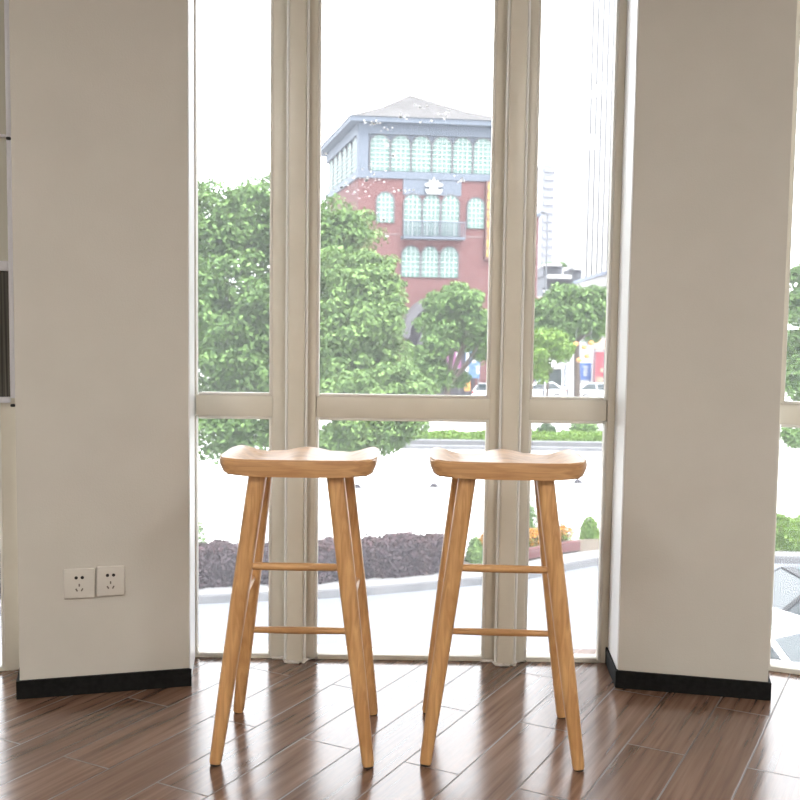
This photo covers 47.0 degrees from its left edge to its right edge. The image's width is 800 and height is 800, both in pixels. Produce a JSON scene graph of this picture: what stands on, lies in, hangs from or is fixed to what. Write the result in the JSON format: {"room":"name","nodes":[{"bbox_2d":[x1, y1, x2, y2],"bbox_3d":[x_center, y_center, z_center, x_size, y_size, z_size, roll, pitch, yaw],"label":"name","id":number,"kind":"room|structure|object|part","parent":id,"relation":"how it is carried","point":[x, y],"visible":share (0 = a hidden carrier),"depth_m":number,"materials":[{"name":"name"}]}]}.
{"room":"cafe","nodes":[
{"label":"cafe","id":0,"kind":"room"},
{"bbox_2d":[9,0,188,679],"bbox_3d":[-0.877,-0.537,2.748,0.517,2.800,0.238,0,4,-15],"label":"wall","id":1,"kind":"structure","parent":0,"point":[99,98],"depth_m":2.66,"materials":[{"name":"beige paint"}]},
{"bbox_2d":[63,568,94,598],"bbox_3d":[-0.936,0.536,2.687,0.087,0.088,0.011,0,4,-14],"label":"power socket","id":2,"kind":"object","parent":1,"relation":"attached to","point":[78,582],"visible":1,"depth_m":2.68,"materials":[{"name":"grey plastic"}]},
{"bbox_2d":[16,668,191,699],"bbox_3d":[-0.909,0.836,2.780,0.558,0.053,0.236,1,4,0],"label":"baseboard","id":3,"kind":"structure","parent":1,"relation":"attached to","point":[156,679],"depth_m":2.72,"materials":[{"name":"black stone"}]},
{"bbox_2d":[97,565,124,595],"bbox_3d":[-0.852,0.532,2.709,0.078,0.088,0.011,0,4,-14],"label":"power socket","id":4,"kind":"object","parent":1,"relation":"attached to","point":[110,579],"visible":1,"depth_m":2.70,"materials":[{"name":"grey plastic"}]},
{"bbox_2d":[187,0,194,671],"bbox_3d":[-0.639,-0.539,2.813,0.004,2.799,0.235,0,4,-9],"label":"trim","id":5,"kind":"structure","parent":1,"relation":"attached to","point":[190,3],"depth_m":2.81,"materials":[{"name":"white paint"}]},
{"bbox_2d":[194,0,286,657],"bbox_3d":[-0.526,-0.548,2.967,0.351,2.800,0.065,1,4,0],"label":"window","id":6,"kind":"structure","parent":1,"relation":"in","point":[270,405],"depth_m":2.96,"materials":[{"name":"beige metal"}]},
{"bbox_3d":[-0.540,0.446,3.041,0.253,0.793,0.006,1,4,0],"label":"pane","id":7,"kind":"part","parent":6,"relation":"part of","materials":[{"name":"clear glass"}]},
{"bbox_2d":[0,644,799,799],"bbox_3d":[-0.016,1.145,-0.170,6.400,0.120,6.700,1,4,0],"label":"floor","id":8,"kind":"structure","parent":0,"point":[500,735],"depth_m":2.43,"materials":[{"name":"brown wood"}]},
{"bbox_2d":[210,445,378,768],"bbox_3d":[-0.262,0.515,2.415,0.408,0.764,0.346,1,4,0],"label":"bar stool","id":9,"kind":"object","parent":8,"relation":"on","point":[340,468],"visible":1,"depth_m":2.27,"materials":[{"name":"brown wood"}]},
{"bbox_3d":[-0.402,0.533,2.295,0.157,0.737,0.051,-2,5,-33],"label":"leg","id":10,"kind":"part","parent":9,"relation":"part of","materials":[{"name":"brown wood"}]},
{"bbox_3d":[-0.405,0.516,2.539,0.149,0.737,0.051,4,5,40],"label":"leg","id":11,"kind":"part","parent":9,"relation":"part of","materials":[{"name":"brown wood"}]},
{"bbox_3d":[-0.253,0.157,2.389,0.393,0.046,0.298,1,4,0],"label":"seat","id":12,"kind":"part","parent":9,"relation":"part of","materials":[{"name":"brown wood"}]},
{"bbox_3d":[-0.124,0.537,2.293,0.157,0.737,0.051,4,5,34],"label":"leg","id":13,"kind":"part","parent":9,"relation":"part of","materials":[{"name":"brown wood"}]},
{"bbox_3d":[-0.118,0.520,2.538,0.149,0.737,0.051,-3,5,-39],"label":"leg","id":14,"kind":"part","parent":9,"relation":"part of","materials":[{"name":"brown wood"}]},
{"bbox_2d":[272,0,316,663],"bbox_3d":[-0.315,-0.543,2.946,0.132,2.801,0.138,3,5,31],"label":"window mullion","id":15,"kind":"structure","parent":8,"relation":"on","point":[298,11],"depth_m":2.92,"materials":[{"name":"beige metal"}]},
{"bbox_2d":[306,0,507,660],"bbox_3d":[0.018,-0.541,2.967,0.634,2.800,0.065,1,4,0],"label":"window","id":16,"kind":"structure","parent":15,"relation":"attached to","point":[326,406],"depth_m":2.97,"materials":[{"name":"beige metal"}]},
{"bbox_2d":[420,447,586,771],"bbox_3d":[0.265,0.522,2.422,0.408,0.764,0.346,1,4,2],"label":"bar stool","id":17,"kind":"object","parent":8,"relation":"on","point":[465,468],"visible":1,"depth_m":2.28,"materials":[{"name":"brown wood"}]},
{"bbox_3d":[0.128,0.523,2.552,0.149,0.737,0.051,4,5,42],"label":"leg","id":18,"kind":"part","parent":17,"relation":"part of","materials":[{"name":"brown wood"}]},
{"bbox_3d":[0.122,0.540,2.307,0.131,0.737,0.103,1,4,2],"label":"leg","id":19,"kind":"part","parent":17,"relation":"part of","materials":[{"name":"brown wood"}]},
{"bbox_3d":[0.274,0.164,2.396,0.393,0.046,0.298,1,4,2],"label":"seat","id":20,"kind":"part","parent":17,"relation":"part of","materials":[{"name":"brown wood"}]},
{"bbox_3d":[0.414,0.527,2.539,0.149,0.737,0.051,-2,5,-37],"label":"leg","id":21,"kind":"part","parent":17,"relation":"part of","materials":[{"name":"brown wood"}]},
{"bbox_3d":[0.399,0.544,2.295,0.157,0.737,0.051,4,5,36],"label":"leg","id":22,"kind":"part","parent":17,"relation":"part of","materials":[{"name":"brown wood"}]},
{"bbox_2d":[481,0,530,666],"bbox_3d":[0.371,-0.534,2.946,0.132,2.801,0.138,3,5,31],"label":"window mullion","id":23,"kind":"structure","parent":8,"relation":"on","point":[519,11],"depth_m":2.92,"materials":[{"name":"beige metal"}]},
{"bbox_2d":[618,0,796,681],"bbox_3d":[0.907,-0.515,2.783,0.471,2.800,0.216,2,4,14],"label":"wall","id":24,"kind":"structure","parent":0,"point":[715,80],"depth_m":2.71,"materials":[{"name":"beige paint"}]},
{"bbox_2d":[516,0,626,662],"bbox_3d":[0.549,-0.533,2.967,0.321,2.800,0.065,1,4,0],"label":"window","id":25,"kind":"structure","parent":24,"relation":"in","point":[535,409],"depth_m":2.97,"materials":[{"name":"beige metal"}]},
{"bbox_2d":[608,0,638,668],"bbox_3d":[0.696,-0.549,2.829,0.004,2.745,0.202,1,4,5],"label":"trim","id":26,"kind":"structure","parent":24,"relation":"attached to","point":[632,5],"depth_m":2.84,"materials":[{"name":"white paint"}]},
{"bbox_2d":[605,647,771,700],"bbox_3d":[0.888,0.854,2.880,0.491,0.053,0.234,2,4,14],"label":"baseboard","id":27,"kind":"structure","parent":24,"relation":"attached to","point":[733,688],"depth_m":2.78,"materials":[{"name":"black stone"}]},
{"label":"outside","id":28,"kind":"structure","parent":0,"visible":0},
{"bbox_2d":[537,263,581,295],"bbox_3d":[19.182,-12.996,111.843,4.587,6.616,7.000,1,4,0],"label":"building","id":29,"kind":"structure","parent":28,"point":[554,270],"depth_m":109.22,"materials":[{"name":"grey"}]},
{"bbox_3d":[2.950,-0.449,2.237,0.568,2.800,0.275,1,4,0],"label":"wall","id":30,"kind":"structure","parent":0,"visible":0},
{"bbox_2d":[768,0,799,674],"bbox_3d":[1.926,-0.490,2.627,1.620,2.800,0.076,2,4,22],"label":"window","id":31,"kind":"structure","parent":30,"relation":"in","point":[789,416],"depth_m":2.89,"materials":[{"name":"beige metal"}]},
{"bbox_3d":[1.928,-0.491,2.632,1.620,2.800,0.065,2,4,22],"label":"frame","id":32,"kind":"part","parent":31,"relation":"part of","materials":[{"name":"beige metal"}]},
{"bbox_3d":[-2.954,-0.527,2.196,0.537,2.800,0.275,1,4,0],"label":"wall","id":33,"kind":"structure","parent":0,"visible":0},
{"bbox_2d":[0,0,18,670],"bbox_3d":[-1.930,-0.538,2.551,1.620,2.800,0.096,-1,4,-20],"label":"window","id":34,"kind":"structure","parent":33,"relation":"in","point":[8,483],"depth_m":2.82,"materials":[{"name":"beige metal"}]},
{"bbox_3d":[-1.907,-1.016,2.501,1.536,1.210,0.012,-1,4,-20],"label":"blank panel","id":35,"kind":"part","parent":34,"relation":"part of","materials":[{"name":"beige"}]},
{"bbox_3d":[-1.899,-0.808,2.511,1.554,1.654,0.024,-1,4,-20],"label":"vent frame","id":36,"kind":"part","parent":34,"relation":"part of","materials":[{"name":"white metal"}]},
{"bbox_3d":[-1.935,-0.539,2.566,1.620,2.800,0.065,-1,4,-20],"label":"frame","id":37,"kind":"part","parent":34,"relation":"part of","materials":[{"name":"beige metal"}]},
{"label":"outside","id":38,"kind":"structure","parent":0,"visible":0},
{"bbox_2d":[198,344,799,555],"bbox_3d":[0.179,-13.005,259.730,700.000,0.200,514.000,1,4,0],"label":"ground","id":39,"kind":"structure","parent":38,"point":[396,497],"depth_m":30.35,"materials":[{"name":"white concrete"}]},
{"bbox_2d":[198,172,388,467],"bbox_3d":[-3.956,-1.605,26.789,7.514,9.891,4.875,0,4,-8],"label":"broadleaf tree","id":40,"kind":"object","parent":39,"relation":"on","point":[232,232],"visible":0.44,"depth_m":25.44,"materials":[{"name":"green plant"}]},
{"bbox_2d":[355,484,362,488],"bbox_3d":[-1.477,2.950,31.613,0.400,0.150,0.400,1,4,0],"label":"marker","id":41,"kind":"object","parent":39,"relation":"on","point":[357,486],"visible":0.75,"depth_m":31.50,"materials":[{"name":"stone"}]},
{"bbox_2d":[319,245,414,390],"bbox_3d":[-1.069,-0.217,23.968,2.943,7.566,2.606,1,4,-3],"label":"round tree","id":42,"kind":"object","parent":39,"relation":"on","point":[362,313],"visible":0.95,"depth_m":23.29,"materials":[{"name":"green plant"}]},
{"bbox_2d":[319,360,440,456],"bbox_3d":[-0.555,1.386,21.690,3.025,4.708,1.765,-1,4,-20],"label":"tree","id":43,"kind":"object","parent":39,"relation":"on","point":[400,377],"visible":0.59,"depth_m":21.18,"materials":[{"name":"green plant"}]},
{"bbox_2d":[0,557,799,615],"bbox_3d":[0.759,3.813,19.717,30.616,0.170,2.427,0,4,-11],"label":"kerb","id":44,"kind":"object","parent":39,"relation":"on","point":[783,560],"visible":0.24,"depth_m":18.86,"materials":[{"name":"concrete"}]},
{"bbox_2d":[0,550,799,607],"bbox_3d":[0.762,3.700,19.894,30.690,0.030,2.747,0,4,-11],"label":"coping","id":45,"kind":"object","parent":44,"relation":"on","point":[569,558],"visible":0.24,"depth_m":19.11,"materials":[{"name":"grey concrete"}]},
{"bbox_2d":[321,95,540,394],"bbox_3d":[1.816,-14.271,84.733,20.759,27.089,17.427,1,4,0],"label":"brick building","id":46,"kind":"structure","parent":39,"relation":"on","point":[438,230],"depth_m":77.65,"materials":[{"name":"red brick"}]},
{"bbox_3d":[-6.615,-21.584,88.712,0.030,2.961,1.900,0,4,-15],"label":"pane","id":47,"kind":"part","parent":46,"relation":"part of","materials":[{"name":"teal glass"}]},
{"bbox_3d":[-5.510,-21.282,84.671,0.030,2.961,1.900,0,4,-15],"label":"pane","id":48,"kind":"part","parent":46,"relation":"part of","materials":[{"name":"teal glass"}]},
{"bbox_3d":[-1.681,-20.686,76.989,1.560,2.961,0.030,0,4,-6],"label":"pane","id":49,"kind":"part","parent":46,"relation":"part of","materials":[{"name":"teal glass"}]},
{"bbox_3d":[-1.234,-16.156,77.234,1.386,2.505,0.030,0,4,-6],"label":"pane","id":50,"kind":"part","parent":46,"relation":"part of","materials":[{"name":"teal glass"}]},
{"bbox_3d":[0.060,-20.675,77.172,1.560,2.961,0.030,0,4,-6],"label":"pane","id":51,"kind":"part","parent":46,"relation":"part of","materials":[{"name":"teal glass"}]},
{"bbox_3d":[0.901,-11.690,77.779,1.472,2.567,0.030,0,4,-6],"label":"pane","id":52,"kind":"part","parent":46,"relation":"part of","materials":[{"name":"teal glass"}]},
{"bbox_3d":[1.062,-15.598,77.514,1.429,3.426,0.030,0,4,-6],"label":"pane","id":53,"kind":"part","parent":46,"relation":"part of","materials":[{"name":"teal glass"}]},
{"bbox_3d":[1.800,-20.663,77.354,1.555,2.961,0.193,1,4,0],"label":"pane","id":54,"kind":"part","parent":46,"relation":"part of","materials":[{"name":"teal glass"}]},
{"bbox_3d":[2.538,-11.679,77.951,1.386,2.567,0.030,0,4,-6],"label":"pane","id":55,"kind":"part","parent":46,"relation":"part of","materials":[{"name":"teal glass"}]},
{"bbox_3d":[2.635,-15.588,77.679,1.382,3.426,0.175,1,4,0],"label":"pane","id":56,"kind":"part","parent":46,"relation":"part of","materials":[{"name":"teal glass"}]},
{"bbox_3d":[2.714,-17.900,77.536,4.950,1.290,0.079,0,4,-6],"label":"blue panel","id":57,"kind":"part","parent":46,"relation":"part of","materials":[{"name":"grey"}]},
{"bbox_3d":[3.540,-20.652,77.537,1.555,2.961,0.193,1,4,0],"label":"pane","id":58,"kind":"part","parent":46,"relation":"part of","materials":[{"name":"teal glass"}]},
{"bbox_3d":[4.174,-11.669,78.123,1.472,2.567,0.030,0,4,-6],"label":"pane","id":59,"kind":"part","parent":46,"relation":"part of","materials":[{"name":"teal glass"}]},
{"bbox_3d":[4.250,-15.578,77.848,1.429,3.426,0.030,0,4,-6],"label":"pane","id":60,"kind":"part","parent":46,"relation":"part of","materials":[{"name":"teal glass"}]},
{"bbox_3d":[5.281,-20.641,77.719,1.560,2.961,0.030,0,4,-6],"label":"pane","id":61,"kind":"part","parent":46,"relation":"part of","materials":[{"name":"teal glass"}]},
{"bbox_3d":[6.429,-15.836,78.057,1.382,2.548,0.175,1,4,0],"label":"pane","id":62,"kind":"part","parent":46,"relation":"part of","materials":[{"name":"teal glass"}]},
{"bbox_3d":[7.021,-20.630,77.902,1.560,2.961,0.030,0,4,-6],"label":"pane","id":63,"kind":"part","parent":46,"relation":"part of","materials":[{"name":"teal glass"}]},
{"bbox_2d":[428,483,439,487],"bbox_3d":[1.185,2.956,32.043,0.400,0.150,0.400,1,4,0],"label":"marker","id":64,"kind":"object","parent":39,"relation":"on","point":[433,485],"visible":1,"depth_m":31.94,"materials":[{"name":"stone"}]},
{"bbox_2d":[408,281,487,394],"bbox_3d":[3.538,-3.554,62.427,6.405,8.944,4.536,0,4,-14],"label":"spreading tree","id":65,"kind":"object","parent":39,"relation":"on","point":[442,337],"visible":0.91,"depth_m":61.32,"materials":[{"name":"green plant"}]},
{"bbox_2d":[447,352,460,394],"bbox_3d":[4.089,-1.748,70.028,1.064,4.247,0.160,1,4,0],"label":"poster board","id":66,"kind":"object","parent":39,"relation":"on","point":[455,353],"visible":0.12,"depth_m":69.90,"materials":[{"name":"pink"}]},
{"bbox_3d":[4.106,-2.996,69.959,1.064,1.748,0.120,1,4,0],"label":"panel","id":67,"kind":"part","parent":66,"relation":"part of","materials":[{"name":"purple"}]},
{"bbox_2d":[464,380,470,390],"bbox_3d":[5.069,-1.086,69.091,0.450,0.827,0.120,1,4,0],"label":"board","id":68,"kind":"object","parent":39,"relation":"on","point":[469,384],"visible":0.71,"depth_m":69.05,"materials":[{"name":"yellow"}]},
{"bbox_2d":[465,351,479,394],"bbox_3d":[5.579,-1.762,71.028,1.157,4.175,0.160,1,4,0],"label":"poster board","id":69,"kind":"object","parent":39,"relation":"on","point":[473,368],"visible":0.42,"depth_m":70.93,"materials":[{"name":"blue"}]},
{"bbox_3d":[5.593,-2.768,70.976,1.157,2.159,0.120,1,4,0],"label":"panel","id":70,"kind":"part","parent":69,"relation":"part of","materials":[{"name":"blue"}]},
{"bbox_3d":[6.027,-0.680,71.124,0.100,2.015,0.100,1,4,0],"label":"post","id":71,"kind":"part","parent":69,"relation":"part of","materials":[{"name":"grey metal"}]},
{"bbox_2d":[471,382,485,394],"bbox_3d":[7.398,-0.673,74.943,2.124,1.500,4.416,3,5,28],"label":"car","id":72,"kind":"object","parent":39,"relation":"on","point":[482,386],"visible":0.21,"depth_m":73.36,"materials":[{"name":"white paint"}]},
{"bbox_2d":[378,439,601,451],"bbox_3d":[5.471,2.130,43.203,17.000,0.340,1.200,1,4,0],"label":"step","id":73,"kind":"structure","parent":39,"relation":"on","point":[449,444],"depth_m":43.30,"materials":[{"name":"concrete"}]},
{"bbox_2d":[417,427,601,440],"bbox_3d":[5.384,1.787,46.154,15.431,0.784,1.831,1,4,-4],"label":"clipped hedge","id":74,"kind":"object","parent":39,"relation":"on","point":[563,435],"visible":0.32,"depth_m":45.66,"materials":[{"name":"plant"}]},
{"bbox_2d":[463,539,598,563],"bbox_3d":[0.259,3.736,20.772,30.023,0.160,3.309,0,4,-12],"label":"planting bed","id":75,"kind":"object","parent":39,"relation":"on","point":[585,544],"visible":0.07,"depth_m":22.45,"materials":[{"name":"soil"}]},
{"bbox_2d":[199,519,206,543],"bbox_3d":[-4.806,2.919,20.460,1.028,1.578,1.042,1,4,0],"label":"shrub","id":76,"kind":"object","parent":75,"relation":"on","point":[201,529],"visible":0.05,"depth_m":20.49,"materials":[{"name":"green plant"}]},
{"bbox_2d":[0,531,443,598],"bbox_3d":[-3.527,3.316,18.863,9.983,0.933,1.518,0,4,-15],"label":"clipped hedge","id":77,"kind":"object","parent":75,"relation":"on","point":[406,554],"visible":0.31,"depth_m":19.18,"materials":[{"name":"plant"}]},
{"bbox_2d":[465,536,482,563],"bbox_3d":[1.700,3.425,20.888,0.469,0.700,0.445,1,4,0],"label":"shrub","id":78,"kind":"object","parent":75,"relation":"on","point":[474,553],"visible":0.98,"depth_m":20.77,"materials":[{"name":"green plant"}]},
{"bbox_2d":[478,523,580,558],"bbox_3d":[2.965,3.296,21.686,2.711,0.582,1.145,-2,5,-36],"label":"flower bed","id":79,"kind":"object","parent":75,"relation":"on","point":[567,545],"visible":0.2,"depth_m":21.74,"materials":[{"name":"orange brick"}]},
{"bbox_2d":[775,513,799,551],"bbox_3d":[11.056,3.209,22.630,5.306,1.021,1.445,1,4,0],"label":"clipped hedge","id":80,"kind":"object","parent":75,"relation":"on","point":[787,528],"visible":0.42,"depth_m":22.19,"materials":[{"name":"plant"}]},
{"bbox_2d":[529,498,537,528],"bbox_3d":[3.171,2.992,23.575,0.902,1.408,0.917,1,4,0],"label":"shrub","id":81,"kind":"object","parent":39,"relation":"on","point":[533,515],"visible":0.12,"depth_m":23.45,"materials":[{"name":"green plant"}]},
{"bbox_2d":[542,382,544,395],"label":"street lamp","id":82,"kind":"object","parent":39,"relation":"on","point":[543,385],"depth_m":64.04,"materials":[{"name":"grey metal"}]},
{"bbox_2d":[540,211,547,291],"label":"street lamp","id":83,"kind":"object","parent":39,"relation":"on","point":[543,212],"depth_m":63.38,"materials":[{"name":"grey metal"}]},
{"bbox_2d":[537,143,554,282],"bbox_3d":[39.219,-40.417,250.533,4.146,56.855,6.400,1,4,0],"label":"tower","id":84,"kind":"structure","parent":39,"relation":"on","point":[546,173],"depth_m":246.87,"materials":[{"name":"grey"}]},
{"bbox_2d":[537,423,557,431],"bbox_3d":[7.574,1.604,47.719,1.269,0.974,1.281,2,4,23],"label":"shrub","id":85,"kind":"object","parent":39,"relation":"on","point":[549,427],"visible":0.37,"depth_m":47.50,"materials":[{"name":"green plant"}]},
{"bbox_2d":[533,382,566,395],"bbox_3d":[11.703,-0.782,77.327,4.416,1.500,2.124,1,4,2],"label":"car","id":86,"kind":"object","parent":39,"relation":"on","point":[554,389],"visible":0.39,"depth_m":76.52,"materials":[{"name":"white paint"}]},
{"bbox_2d":[533,327,576,423],"bbox_3d":[8.190,-1.070,50.108,2.638,5.822,2.281,1,4,0],"label":"young tree","id":87,"kind":"object","parent":39,"relation":"on","point":[550,345],"visible":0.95,"depth_m":49.42,"materials":[{"name":"green plant"}]},
{"bbox_2d":[549,366,561,386],"bbox_3d":[13.463,-1.597,80.676,1.300,2.700,2.300,1,4,0],"label":"kiosk","id":88,"kind":"object","parent":39,"relation":"on","point":[555,376],"visible":0.26,"depth_m":79.65,"materials":[{"name":"grey"}]},
{"bbox_2d":[561,363,568,396],"bbox_3d":[14.152,-1.643,78.947,0.600,3.054,0.160,1,4,0],"label":"vertical sign","id":89,"kind":"object","parent":39,"relation":"on","point":[565,366],"visible":0.86,"depth_m":78.88,"materials":[{"name":"grey"}]},
{"bbox_2d":[534,282,606,396],"bbox_3d":[10.868,-3.076,58.405,6.442,8.733,4.128,1,4,0],"label":"street tree","id":90,"kind":"object","parent":39,"relation":"on","point":[566,309],"visible":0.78,"depth_m":56.94,"materials":[{"name":"green plant"}]},
{"bbox_2d":[573,479,582,483],"bbox_3d":[6.457,2.935,33.360,0.400,0.150,0.400,1,4,0],"label":"marker","id":91,"kind":"object","parent":39,"relation":"on","point":[576,481],"visible":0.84,"depth_m":33.26,"materials":[{"name":"stone"}]},
{"bbox_2d":[567,424,600,433],"bbox_3d":[9.679,1.465,48.224,1.924,1.266,1.951,1,4,0],"label":"shrub","id":92,"kind":"object","parent":39,"relation":"on","point":[578,427],"visible":0.42,"depth_m":47.72,"materials":[{"name":"green plant"}]},
{"bbox_2d":[580,363,590,383],"bbox_3d":[16.140,-1.699,80.245,1.002,3.039,0.160,1,4,0],"label":"poster board","id":93,"kind":"object","parent":39,"relation":"on","point":[585,368],"visible":0.7,"depth_m":80.14,"materials":[{"name":"blue"}]},
{"bbox_2d":[557,0,614,375],"bbox_3d":[32.743,-40.236,125.330,18.270,74.000,16.220,1,4,0],"label":"striped tower","id":94,"kind":"structure","parent":39,"relation":"on","point":[589,35],"depth_m":118.55,"materials":[{"name":"grey"}]},
{"bbox_2d":[571,382,603,396],"bbox_3d":[16.710,-0.713,77.327,4.416,1.500,2.124,1,4,-4],"label":"car","id":95,"kind":"object","parent":39,"relation":"on","point":[587,389],"visible":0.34,"depth_m":76.54,"materials":[{"name":"white paint"}]},
{"bbox_2d":[571,271,606,384],"bbox_3d":[24.519,-6.660,92.737,11.350,11.400,22.400,1,4,0],"label":"podium building","id":96,"kind":"structure","parent":39,"relation":"on","point":[600,279],"depth_m":92.35,"materials":[{"name":"grey"}]},
{"bbox_2d":[578,516,599,539],"bbox_3d":[4.950,3.355,23.992,0.602,0.677,0.564,1,4,0],"label":"shrub","id":97,"kind":"object","parent":39,"relation":"on","point":[589,528],"visible":0.9,"depth_m":23.84,"materials":[{"name":"green plant"}]},
{"bbox_2d":[593,352,603,382],"bbox_3d":[17.242,-2.408,79.492,1.123,3.457,0.160,1,4,0],"label":"hoarding","id":98,"kind":"object","parent":39,"relation":"on","point":[599,360],"visible":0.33,"depth_m":79.42,"materials":[{"name":"red"}]},
{"bbox_2d":[593,339,604,382],"bbox_3d":[17.088,-2.646,78.894,1.027,5.144,0.120,1,4,0],"label":"panel","id":99,"kind":"object","parent":39,"relation":"on","point":[601,345],"visible":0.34,"depth_m":78.70,"materials":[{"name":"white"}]},
{"bbox_3d":[16.672,-2.226,78.924,0.100,4.290,0.100,1,4,0],"label":"post","id":100,"kind":"part","parent":99,"relation":"part of","materials":[{"name":"grey metal"}]},
{"bbox_3d":[17.118,-4.786,78.742,1.027,0.854,0.120,1,4,0],"label":"panel","id":101,"kind":"part","parent":99,"relation":"part of","materials":[{"name":"white"}]},
{"bbox_3d":[17.493,-2.215,78.924,0.100,4.290,0.100,1,4,0],"label":"post","id":102,"kind":"part","parent":99,"relation":"part of","materials":[{"name":"grey metal"}]},
{"bbox_2d":[780,262,799,451],"bbox_3d":[13.315,-0.664,29.938,2.273,8.040,2.114,1,4,0],"label":"tree","id":103,"kind":"object","parent":39,"relation":"on","point":[790,436],"visible":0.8,"depth_m":29.62,"materials":[{"name":"green plant"}]},
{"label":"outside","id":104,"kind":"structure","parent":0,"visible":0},
{"bbox_2d":[0,563,799,657],"bbox_3d":[0.940,4.356,13.150,30.000,0.020,17.220,1,4,0],"label":"sidewalk","id":105,"kind":"structure","parent":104,"point":[403,618],"depth_m":17.20,"materials":[{"name":"concrete"}]},
{"bbox_2d":[770,608,799,662],"bbox_3d":[5.085,3.730,12.319,2.124,1.500,4.416,-2,5,-30],"label":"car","id":106,"kind":"object","parent":105,"relation":"on","point":[785,635],"visible":0.02,"depth_m":11.86,"materials":[{"name":"white paint"}]},
{"bbox_2d":[773,567,799,615],"bbox_3d":[7.564,3.575,14.983,4.416,1.500,2.124,1,4,-3],"label":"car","id":107,"kind":"object","parent":105,"relation":"on","point":[786,589],"visible":0.06,"depth_m":14.67,"materials":[{"name":"paint"}]}
]}

